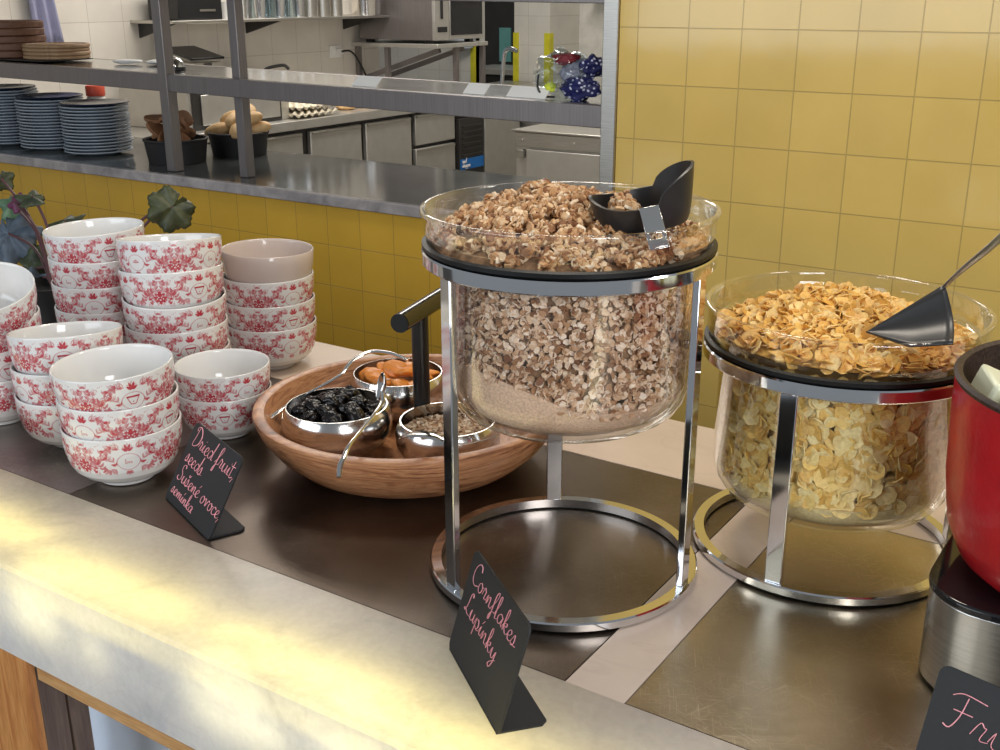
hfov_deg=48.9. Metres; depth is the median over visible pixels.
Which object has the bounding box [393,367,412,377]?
apricot
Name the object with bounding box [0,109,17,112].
plate
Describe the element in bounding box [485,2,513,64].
door
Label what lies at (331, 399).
prune
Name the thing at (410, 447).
pot
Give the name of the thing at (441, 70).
wall
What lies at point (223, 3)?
cup
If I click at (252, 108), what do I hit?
bread roll
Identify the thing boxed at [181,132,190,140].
bread slice
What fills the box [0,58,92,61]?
tray
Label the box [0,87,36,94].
plate
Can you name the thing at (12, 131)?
plate
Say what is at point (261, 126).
bread roll
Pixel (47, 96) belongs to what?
plate
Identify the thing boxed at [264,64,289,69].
food
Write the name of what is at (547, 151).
cabinet
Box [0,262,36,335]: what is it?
bowl
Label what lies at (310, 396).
prune
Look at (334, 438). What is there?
pot
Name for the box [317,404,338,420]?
prune
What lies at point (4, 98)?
plate
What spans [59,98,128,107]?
plate
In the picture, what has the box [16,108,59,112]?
plate
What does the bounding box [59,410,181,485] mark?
bowl
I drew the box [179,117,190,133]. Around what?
bread slice
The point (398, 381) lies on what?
apricot
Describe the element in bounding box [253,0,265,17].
drinking glass
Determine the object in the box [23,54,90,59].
round board
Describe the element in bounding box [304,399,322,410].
prune
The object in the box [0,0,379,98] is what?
wall
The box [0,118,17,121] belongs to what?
plate
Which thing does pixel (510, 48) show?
faucet
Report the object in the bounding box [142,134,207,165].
bread basket
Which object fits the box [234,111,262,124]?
bread roll
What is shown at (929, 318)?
scoop
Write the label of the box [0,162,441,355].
wall
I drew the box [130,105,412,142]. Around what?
countertop
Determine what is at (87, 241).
bowl
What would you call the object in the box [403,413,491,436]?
seeds
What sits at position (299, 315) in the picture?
bowl
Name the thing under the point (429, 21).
microwave oven
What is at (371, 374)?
apricot
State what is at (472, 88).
paper card
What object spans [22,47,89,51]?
round board
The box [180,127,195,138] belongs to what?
bread slice
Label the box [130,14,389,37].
wall shelf
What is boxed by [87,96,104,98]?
jar
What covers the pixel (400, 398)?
pot
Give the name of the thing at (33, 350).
bowl
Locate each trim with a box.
[0,153,458,220]
[470,39,478,82]
[513,32,518,80]
[544,33,553,81]
[599,0,620,193]
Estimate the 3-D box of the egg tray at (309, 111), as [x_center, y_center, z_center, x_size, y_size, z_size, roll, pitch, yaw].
[-1.041,-1.381,5.766,0.242,0.030,0.302,12,23,32]
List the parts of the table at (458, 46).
leg, leg, leg, leg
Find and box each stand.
[421,248,717,632]
[693,338,953,605]
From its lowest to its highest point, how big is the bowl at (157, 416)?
0.080 m
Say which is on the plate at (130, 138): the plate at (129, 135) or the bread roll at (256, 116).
the plate at (129, 135)
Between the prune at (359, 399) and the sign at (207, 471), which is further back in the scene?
the prune at (359, 399)
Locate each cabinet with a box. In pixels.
[130,105,519,175]
[512,124,599,183]
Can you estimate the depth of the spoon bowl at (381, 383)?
1.45 m
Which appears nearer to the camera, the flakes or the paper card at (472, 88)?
the flakes
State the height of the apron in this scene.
0.550 m
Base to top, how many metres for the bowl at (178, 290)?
0.091 m
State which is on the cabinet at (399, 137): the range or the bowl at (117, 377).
the range
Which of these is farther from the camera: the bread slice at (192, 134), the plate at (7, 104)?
the plate at (7, 104)
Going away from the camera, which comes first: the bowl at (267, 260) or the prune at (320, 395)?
the prune at (320, 395)
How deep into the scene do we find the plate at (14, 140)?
4.21 m
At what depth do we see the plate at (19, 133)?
4.08 m
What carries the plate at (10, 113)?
on the plate at (12, 116)
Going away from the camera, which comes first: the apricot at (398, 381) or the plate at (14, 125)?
the apricot at (398, 381)
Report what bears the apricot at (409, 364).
in the pot at (400, 398)
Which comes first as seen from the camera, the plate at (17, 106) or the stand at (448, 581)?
the stand at (448, 581)
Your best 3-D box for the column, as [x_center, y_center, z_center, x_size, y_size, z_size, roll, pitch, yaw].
[0.366,-2.701,8.015,0.300,2.850,0.500,12,23,32]
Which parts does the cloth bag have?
bag handle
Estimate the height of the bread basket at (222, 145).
0.083 m
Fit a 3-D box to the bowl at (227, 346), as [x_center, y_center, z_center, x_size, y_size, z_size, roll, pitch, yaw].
[-0.511,-0.009,1.765,0.158,0.082,0.158,-8,21,-21]
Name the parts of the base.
glass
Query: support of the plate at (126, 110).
on the plate at (126, 113)
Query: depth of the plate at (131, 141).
3.97 m
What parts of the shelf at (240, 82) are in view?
post, post, shelf plate, rail, rail, rail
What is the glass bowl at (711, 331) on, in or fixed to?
on the stand at (790, 391)
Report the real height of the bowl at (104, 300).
0.082 m
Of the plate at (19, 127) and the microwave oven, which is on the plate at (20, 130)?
the plate at (19, 127)
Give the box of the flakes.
[715,281,978,524]
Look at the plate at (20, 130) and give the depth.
4.08 m
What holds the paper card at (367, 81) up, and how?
on the shelf at (240, 82)
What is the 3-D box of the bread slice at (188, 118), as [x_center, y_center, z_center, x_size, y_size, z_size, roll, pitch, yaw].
[-1.099,-0.889,3.805,0.064,0.046,0.090,-11,22,-28]
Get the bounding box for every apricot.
[359,367,376,384]
[364,368,389,383]
[372,378,392,385]
[377,362,383,369]
[383,359,406,378]
[391,378,408,385]
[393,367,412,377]
[405,361,411,366]
[430,369,440,378]
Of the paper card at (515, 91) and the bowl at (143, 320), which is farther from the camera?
the paper card at (515, 91)
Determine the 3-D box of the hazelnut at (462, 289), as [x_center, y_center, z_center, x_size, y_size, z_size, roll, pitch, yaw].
[-0.035,-0.084,1.081,0.012,0.012,0.012,13,23,33]
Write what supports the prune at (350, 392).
on the prune at (347, 386)
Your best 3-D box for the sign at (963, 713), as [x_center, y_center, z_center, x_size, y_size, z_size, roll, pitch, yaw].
[0.397,0.299,0.848,0.048,0.100,0.142,-17,26,-40]
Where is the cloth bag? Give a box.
[532,47,601,100]
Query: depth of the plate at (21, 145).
4.10 m
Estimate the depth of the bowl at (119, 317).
1.78 m
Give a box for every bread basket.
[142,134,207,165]
[207,131,268,157]
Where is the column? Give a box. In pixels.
[514,2,579,82]
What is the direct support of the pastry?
on the cabinet at (399, 137)
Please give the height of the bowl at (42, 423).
0.080 m
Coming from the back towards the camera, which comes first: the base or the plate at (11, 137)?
the plate at (11, 137)
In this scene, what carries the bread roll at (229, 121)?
on the bread roll
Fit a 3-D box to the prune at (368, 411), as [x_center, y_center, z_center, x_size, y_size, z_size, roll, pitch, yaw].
[-0.173,0.058,1.486,0.030,0.025,0.027,-14,23,-34]
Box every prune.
[290,402,308,415]
[301,410,320,422]
[304,395,317,399]
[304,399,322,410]
[316,392,330,401]
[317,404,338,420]
[320,394,338,407]
[321,410,343,422]
[335,388,356,397]
[336,393,349,403]
[337,402,359,418]
[345,385,360,396]
[346,406,365,421]
[350,394,367,408]
[362,408,378,415]
[363,404,381,411]
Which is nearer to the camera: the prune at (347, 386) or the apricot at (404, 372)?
the prune at (347, 386)
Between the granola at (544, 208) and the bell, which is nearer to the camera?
the granola at (544, 208)
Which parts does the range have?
glass, door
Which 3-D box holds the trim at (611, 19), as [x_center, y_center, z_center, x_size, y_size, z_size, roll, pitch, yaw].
[0.294,-1.239,2.444,0.039,1.844,0.148,12,23,32]
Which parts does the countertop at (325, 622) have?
post, post, post, wood rail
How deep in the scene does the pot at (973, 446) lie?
0.95 m
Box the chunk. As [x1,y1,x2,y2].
[971,364,999,403]
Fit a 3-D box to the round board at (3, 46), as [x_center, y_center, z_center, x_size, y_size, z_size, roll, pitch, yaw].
[-1.875,-1.258,4.200,0.270,0.025,0.270,12,23,32]
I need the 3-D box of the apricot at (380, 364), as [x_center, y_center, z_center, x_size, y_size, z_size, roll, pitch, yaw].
[-0.170,-0.009,1.644,0.029,0.023,0.038,1,19,3]
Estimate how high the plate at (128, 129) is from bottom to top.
0.016 m
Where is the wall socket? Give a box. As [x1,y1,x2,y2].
[329,45,366,75]
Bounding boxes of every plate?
[0,84,35,90]
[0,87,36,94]
[0,90,37,97]
[0,97,15,100]
[0,100,15,103]
[0,103,16,106]
[0,106,16,109]
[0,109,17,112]
[0,112,17,115]
[0,115,17,118]
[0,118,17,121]
[0,121,18,124]
[0,124,19,127]
[0,127,18,130]
[0,130,19,133]
[0,133,19,136]
[0,136,20,139]
[0,139,19,142]
[0,142,20,145]
[14,92,82,100]
[14,96,82,103]
[14,101,59,106]
[15,105,59,109]
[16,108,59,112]
[16,111,60,116]
[17,114,61,119]
[17,117,61,122]
[17,120,60,125]
[18,126,61,131]
[18,132,63,137]
[19,123,61,128]
[19,129,62,134]
[19,138,64,143]
[20,135,63,140]
[20,141,63,146]
[20,144,63,149]
[58,103,127,110]
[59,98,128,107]
[59,106,128,113]
[59,109,128,117]
[60,112,129,120]
[61,115,129,123]
[61,118,129,126]
[61,122,129,129]
[61,125,130,133]
[61,128,130,136]
[62,131,131,139]
[63,134,131,142]
[63,140,132,148]
[63,143,131,152]
[64,137,133,145]
[64,146,132,155]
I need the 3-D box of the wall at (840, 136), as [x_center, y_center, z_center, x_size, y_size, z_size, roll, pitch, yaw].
[2.129,-0.369,1.387,4.435,2.800,0.020,12,23,32]
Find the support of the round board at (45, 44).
on the round board at (80, 48)
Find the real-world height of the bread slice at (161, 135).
0.067 m
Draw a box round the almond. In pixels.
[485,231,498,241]
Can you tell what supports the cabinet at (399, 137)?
on the floor
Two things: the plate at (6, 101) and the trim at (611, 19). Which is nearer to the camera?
the trim at (611, 19)
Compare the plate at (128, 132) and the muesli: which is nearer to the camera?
the muesli
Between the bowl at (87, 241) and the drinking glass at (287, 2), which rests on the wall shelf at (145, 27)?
the drinking glass at (287, 2)
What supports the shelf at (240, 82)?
on the countertop at (384, 181)
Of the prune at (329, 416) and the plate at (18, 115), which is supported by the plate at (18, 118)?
the plate at (18, 115)
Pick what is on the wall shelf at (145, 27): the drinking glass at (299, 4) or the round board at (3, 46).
the drinking glass at (299, 4)
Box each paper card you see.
[352,76,382,86]
[463,83,490,94]
[506,85,549,98]
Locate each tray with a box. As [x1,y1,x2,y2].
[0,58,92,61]
[289,102,333,110]
[289,107,337,117]
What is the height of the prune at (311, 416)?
0.024 m
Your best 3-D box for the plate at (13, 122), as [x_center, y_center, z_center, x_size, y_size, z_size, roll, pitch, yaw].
[-1.913,-0.990,4.282,0.241,0.016,0.241,12,23,32]
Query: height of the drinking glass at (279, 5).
0.120 m
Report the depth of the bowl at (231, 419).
1.55 m
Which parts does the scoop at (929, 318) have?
blade, handle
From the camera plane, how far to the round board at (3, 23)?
4.10 m
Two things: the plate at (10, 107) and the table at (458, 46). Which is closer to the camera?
the plate at (10, 107)
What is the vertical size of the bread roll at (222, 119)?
0.055 m
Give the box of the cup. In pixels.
[221,1,227,18]
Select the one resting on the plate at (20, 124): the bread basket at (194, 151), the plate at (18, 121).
the plate at (18, 121)
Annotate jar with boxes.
[85,85,104,98]
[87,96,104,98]
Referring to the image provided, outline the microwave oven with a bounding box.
[360,0,483,43]
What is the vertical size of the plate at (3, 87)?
0.016 m
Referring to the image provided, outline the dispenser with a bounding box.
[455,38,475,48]
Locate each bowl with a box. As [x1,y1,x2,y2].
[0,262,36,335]
[0,305,41,352]
[0,351,11,381]
[0,380,19,425]
[6,321,122,375]
[10,362,55,405]
[14,391,63,448]
[42,217,144,263]
[47,256,120,288]
[49,343,174,411]
[51,279,122,313]
[54,304,125,335]
[55,380,178,440]
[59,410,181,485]
[115,233,221,273]
[118,261,223,308]
[121,287,226,333]
[124,314,227,359]
[174,339,229,379]
[174,348,269,401]
[179,380,271,439]
[221,238,313,283]
[223,269,313,307]
[226,292,314,331]
[228,315,316,369]
[252,354,546,498]
[376,372,386,399]
[419,181,721,443]
[704,270,997,533]
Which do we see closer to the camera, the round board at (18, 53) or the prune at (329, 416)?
the prune at (329, 416)
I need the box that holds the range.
[119,88,289,130]
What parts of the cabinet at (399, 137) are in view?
door, door, door, drawer, drawer, panel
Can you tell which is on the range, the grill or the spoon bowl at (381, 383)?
the grill
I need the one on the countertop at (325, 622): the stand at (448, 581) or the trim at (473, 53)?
the stand at (448, 581)
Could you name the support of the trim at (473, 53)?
attached to the wall at (441, 70)
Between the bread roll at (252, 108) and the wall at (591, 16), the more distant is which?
the wall at (591, 16)
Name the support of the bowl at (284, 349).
on the countertop at (325, 622)
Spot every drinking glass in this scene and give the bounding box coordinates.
[246,0,251,17]
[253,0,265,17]
[266,0,271,17]
[273,0,284,17]
[285,0,289,16]
[292,0,303,16]
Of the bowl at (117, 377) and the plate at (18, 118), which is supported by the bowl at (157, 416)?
the bowl at (117, 377)
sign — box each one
[166,423,244,539]
[449,551,545,734]
[916,666,999,749]
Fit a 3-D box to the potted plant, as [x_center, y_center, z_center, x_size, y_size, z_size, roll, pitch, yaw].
[-0.844,-0.241,2.130,0.566,0.282,0.203,12,23,32]
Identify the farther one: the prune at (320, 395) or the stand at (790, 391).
the prune at (320, 395)
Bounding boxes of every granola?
[430,179,706,271]
[608,189,640,210]
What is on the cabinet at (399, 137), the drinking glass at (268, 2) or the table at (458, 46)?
the table at (458, 46)
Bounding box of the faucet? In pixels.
[500,46,517,84]
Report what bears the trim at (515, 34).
attached to the column
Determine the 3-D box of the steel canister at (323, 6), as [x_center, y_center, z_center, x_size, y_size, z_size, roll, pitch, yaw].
[-0.994,-2.077,6.157,0.084,0.130,0.084,12,23,32]
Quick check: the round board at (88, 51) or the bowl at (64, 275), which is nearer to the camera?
the bowl at (64, 275)
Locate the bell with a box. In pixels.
[173,56,185,69]
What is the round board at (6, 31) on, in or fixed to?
on the round board at (28, 38)
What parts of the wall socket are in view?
socket plate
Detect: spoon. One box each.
[271,350,408,417]
[336,372,386,477]
[399,430,497,444]
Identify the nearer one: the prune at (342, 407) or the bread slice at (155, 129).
the prune at (342, 407)
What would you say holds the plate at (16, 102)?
on the plate at (17, 106)
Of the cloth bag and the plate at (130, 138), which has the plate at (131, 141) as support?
the plate at (130, 138)
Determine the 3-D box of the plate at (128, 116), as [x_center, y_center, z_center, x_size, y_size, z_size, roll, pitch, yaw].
[-1.473,-0.931,4.007,0.241,0.016,0.241,12,23,32]
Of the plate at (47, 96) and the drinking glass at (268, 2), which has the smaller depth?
the plate at (47, 96)
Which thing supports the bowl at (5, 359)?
on the bowl at (8, 411)
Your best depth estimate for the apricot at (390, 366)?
1.62 m
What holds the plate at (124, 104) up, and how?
on the plate at (124, 107)
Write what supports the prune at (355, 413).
on the prune
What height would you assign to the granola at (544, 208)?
0.064 m
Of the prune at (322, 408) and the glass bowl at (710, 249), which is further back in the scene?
the prune at (322, 408)
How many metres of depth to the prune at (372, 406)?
1.50 m
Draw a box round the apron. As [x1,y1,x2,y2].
[28,0,63,41]
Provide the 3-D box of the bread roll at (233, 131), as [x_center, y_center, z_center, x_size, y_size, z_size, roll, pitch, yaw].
[-0.938,-0.872,3.926,0.058,0.055,0.110,-4,20,-11]
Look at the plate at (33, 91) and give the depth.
4.18 m
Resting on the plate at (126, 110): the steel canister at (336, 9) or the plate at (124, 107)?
the plate at (124, 107)
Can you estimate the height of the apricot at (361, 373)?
0.028 m
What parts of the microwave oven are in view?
casing, control panel, door, door glass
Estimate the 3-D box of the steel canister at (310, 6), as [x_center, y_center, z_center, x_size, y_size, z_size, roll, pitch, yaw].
[-1.052,-2.048,6.074,0.084,0.130,0.084,12,23,32]
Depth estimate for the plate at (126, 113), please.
3.94 m
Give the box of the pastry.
[336,106,353,109]
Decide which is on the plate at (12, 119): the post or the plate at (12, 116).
the plate at (12, 116)
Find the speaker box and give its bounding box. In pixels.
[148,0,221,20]
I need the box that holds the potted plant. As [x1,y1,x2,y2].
[0,170,195,324]
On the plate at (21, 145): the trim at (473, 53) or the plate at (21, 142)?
the plate at (21, 142)
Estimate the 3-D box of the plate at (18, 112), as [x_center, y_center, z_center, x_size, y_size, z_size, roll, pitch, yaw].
[-1.690,-0.989,4.140,0.241,0.016,0.241,12,23,32]
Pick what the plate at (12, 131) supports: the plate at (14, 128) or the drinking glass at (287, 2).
the plate at (14, 128)
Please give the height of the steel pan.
0.100 m
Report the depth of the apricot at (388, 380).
1.59 m
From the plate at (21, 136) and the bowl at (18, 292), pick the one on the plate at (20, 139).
the plate at (21, 136)
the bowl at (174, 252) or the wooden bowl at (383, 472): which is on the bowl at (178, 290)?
the bowl at (174, 252)
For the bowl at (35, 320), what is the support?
on the bowl at (5, 359)
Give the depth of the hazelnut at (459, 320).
1.09 m
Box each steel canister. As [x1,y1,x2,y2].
[304,0,317,16]
[317,0,329,15]
[330,0,342,15]
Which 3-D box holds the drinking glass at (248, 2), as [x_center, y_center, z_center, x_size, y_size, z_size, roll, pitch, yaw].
[-1.340,-1.948,5.803,0.066,0.120,0.066,12,23,32]
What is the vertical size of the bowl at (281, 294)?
0.080 m
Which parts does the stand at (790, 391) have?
leg, leg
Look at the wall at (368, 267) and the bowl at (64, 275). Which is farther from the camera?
the wall at (368, 267)
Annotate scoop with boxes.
[588,160,693,253]
[866,233,999,346]
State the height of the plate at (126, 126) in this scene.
0.016 m
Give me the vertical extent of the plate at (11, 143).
0.016 m
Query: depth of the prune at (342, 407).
1.46 m
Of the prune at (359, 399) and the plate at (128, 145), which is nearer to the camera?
the prune at (359, 399)
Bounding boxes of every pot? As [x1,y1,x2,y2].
[281,387,392,456]
[349,358,442,422]
[395,402,500,458]
[946,340,999,592]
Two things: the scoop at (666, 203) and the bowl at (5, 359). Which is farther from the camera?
the bowl at (5, 359)
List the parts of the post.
post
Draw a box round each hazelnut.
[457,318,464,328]
[459,285,466,295]
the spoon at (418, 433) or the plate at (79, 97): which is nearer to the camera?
the spoon at (418, 433)
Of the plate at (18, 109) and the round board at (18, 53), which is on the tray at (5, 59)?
the round board at (18, 53)
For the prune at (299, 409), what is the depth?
1.47 m
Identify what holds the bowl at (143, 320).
on the bowl at (181, 345)
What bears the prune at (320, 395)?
on the prune at (310, 396)
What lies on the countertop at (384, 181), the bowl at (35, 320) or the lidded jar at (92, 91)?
the lidded jar at (92, 91)
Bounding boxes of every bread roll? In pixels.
[204,122,229,135]
[220,110,234,121]
[225,111,234,127]
[229,123,236,138]
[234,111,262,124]
[250,104,255,111]
[252,121,270,132]
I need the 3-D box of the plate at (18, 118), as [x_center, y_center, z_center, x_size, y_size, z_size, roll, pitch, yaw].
[-1.693,-0.968,4.150,0.241,0.016,0.241,12,23,32]
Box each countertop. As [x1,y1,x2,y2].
[0,137,598,209]
[0,341,945,749]
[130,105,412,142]
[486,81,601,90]
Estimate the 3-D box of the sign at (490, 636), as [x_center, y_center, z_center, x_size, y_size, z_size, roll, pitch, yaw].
[-0.004,0.240,1.012,0.048,0.105,0.148,-7,20,-18]
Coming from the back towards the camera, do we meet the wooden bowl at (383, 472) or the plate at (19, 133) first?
the plate at (19, 133)
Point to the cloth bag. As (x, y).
(578, 75)
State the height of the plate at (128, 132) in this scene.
0.016 m
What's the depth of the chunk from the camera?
0.98 m
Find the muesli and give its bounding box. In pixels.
[456,284,690,433]
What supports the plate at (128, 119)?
on the plate at (126, 123)
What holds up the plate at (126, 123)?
on the plate at (126, 126)
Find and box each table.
[352,40,487,83]
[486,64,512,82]
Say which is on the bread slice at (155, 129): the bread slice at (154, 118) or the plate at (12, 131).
the bread slice at (154, 118)
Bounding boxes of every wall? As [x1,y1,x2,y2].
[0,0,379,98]
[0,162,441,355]
[378,1,484,82]
[579,3,603,84]
[615,0,999,428]
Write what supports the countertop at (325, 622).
on the floor
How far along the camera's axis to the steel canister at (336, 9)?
6.21 m
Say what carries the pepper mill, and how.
on the wall shelf at (145, 27)
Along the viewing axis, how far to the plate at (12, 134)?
4.21 m
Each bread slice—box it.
[144,114,162,123]
[146,121,162,137]
[157,130,163,140]
[179,110,192,125]
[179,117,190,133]
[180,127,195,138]
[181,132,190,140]
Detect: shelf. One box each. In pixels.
[0,0,603,177]
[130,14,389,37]
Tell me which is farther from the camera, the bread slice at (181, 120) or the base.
the bread slice at (181, 120)
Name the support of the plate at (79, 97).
on the plate at (16, 102)
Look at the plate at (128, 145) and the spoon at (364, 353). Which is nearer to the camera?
the spoon at (364, 353)
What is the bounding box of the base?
[918,534,999,687]
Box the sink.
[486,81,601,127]
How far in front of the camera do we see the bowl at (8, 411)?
1.61 m
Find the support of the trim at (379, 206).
attached to the wall at (368, 267)
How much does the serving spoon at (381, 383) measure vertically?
0.065 m
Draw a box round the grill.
[172,46,223,66]
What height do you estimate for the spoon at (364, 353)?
0.062 m
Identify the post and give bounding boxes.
[390,288,440,406]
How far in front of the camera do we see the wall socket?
6.63 m
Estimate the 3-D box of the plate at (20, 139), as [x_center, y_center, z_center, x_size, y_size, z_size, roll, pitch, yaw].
[-1.694,-0.894,4.174,0.241,0.016,0.241,12,23,32]
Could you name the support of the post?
in the wooden bowl at (383, 472)
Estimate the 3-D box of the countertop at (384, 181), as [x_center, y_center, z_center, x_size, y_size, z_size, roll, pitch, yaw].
[-1.735,-0.898,4.325,5.264,0.030,0.580,12,23,32]
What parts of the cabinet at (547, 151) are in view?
plate, door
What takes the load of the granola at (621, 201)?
in the scoop at (666, 203)
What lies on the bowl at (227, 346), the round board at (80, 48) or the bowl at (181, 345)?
the bowl at (181, 345)
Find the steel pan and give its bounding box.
[351,0,380,14]
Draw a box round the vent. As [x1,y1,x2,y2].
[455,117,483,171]
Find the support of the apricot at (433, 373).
in the pot at (400, 398)
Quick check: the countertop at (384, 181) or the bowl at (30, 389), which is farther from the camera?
the countertop at (384, 181)
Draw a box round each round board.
[0,20,43,28]
[0,27,44,35]
[0,34,46,42]
[0,41,45,50]
[0,50,23,57]
[22,42,89,47]
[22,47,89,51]
[23,50,90,55]
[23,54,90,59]
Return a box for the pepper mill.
[242,0,246,18]
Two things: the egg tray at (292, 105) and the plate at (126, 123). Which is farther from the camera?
the egg tray at (292, 105)
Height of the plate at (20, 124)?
0.016 m
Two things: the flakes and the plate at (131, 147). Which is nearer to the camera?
the flakes

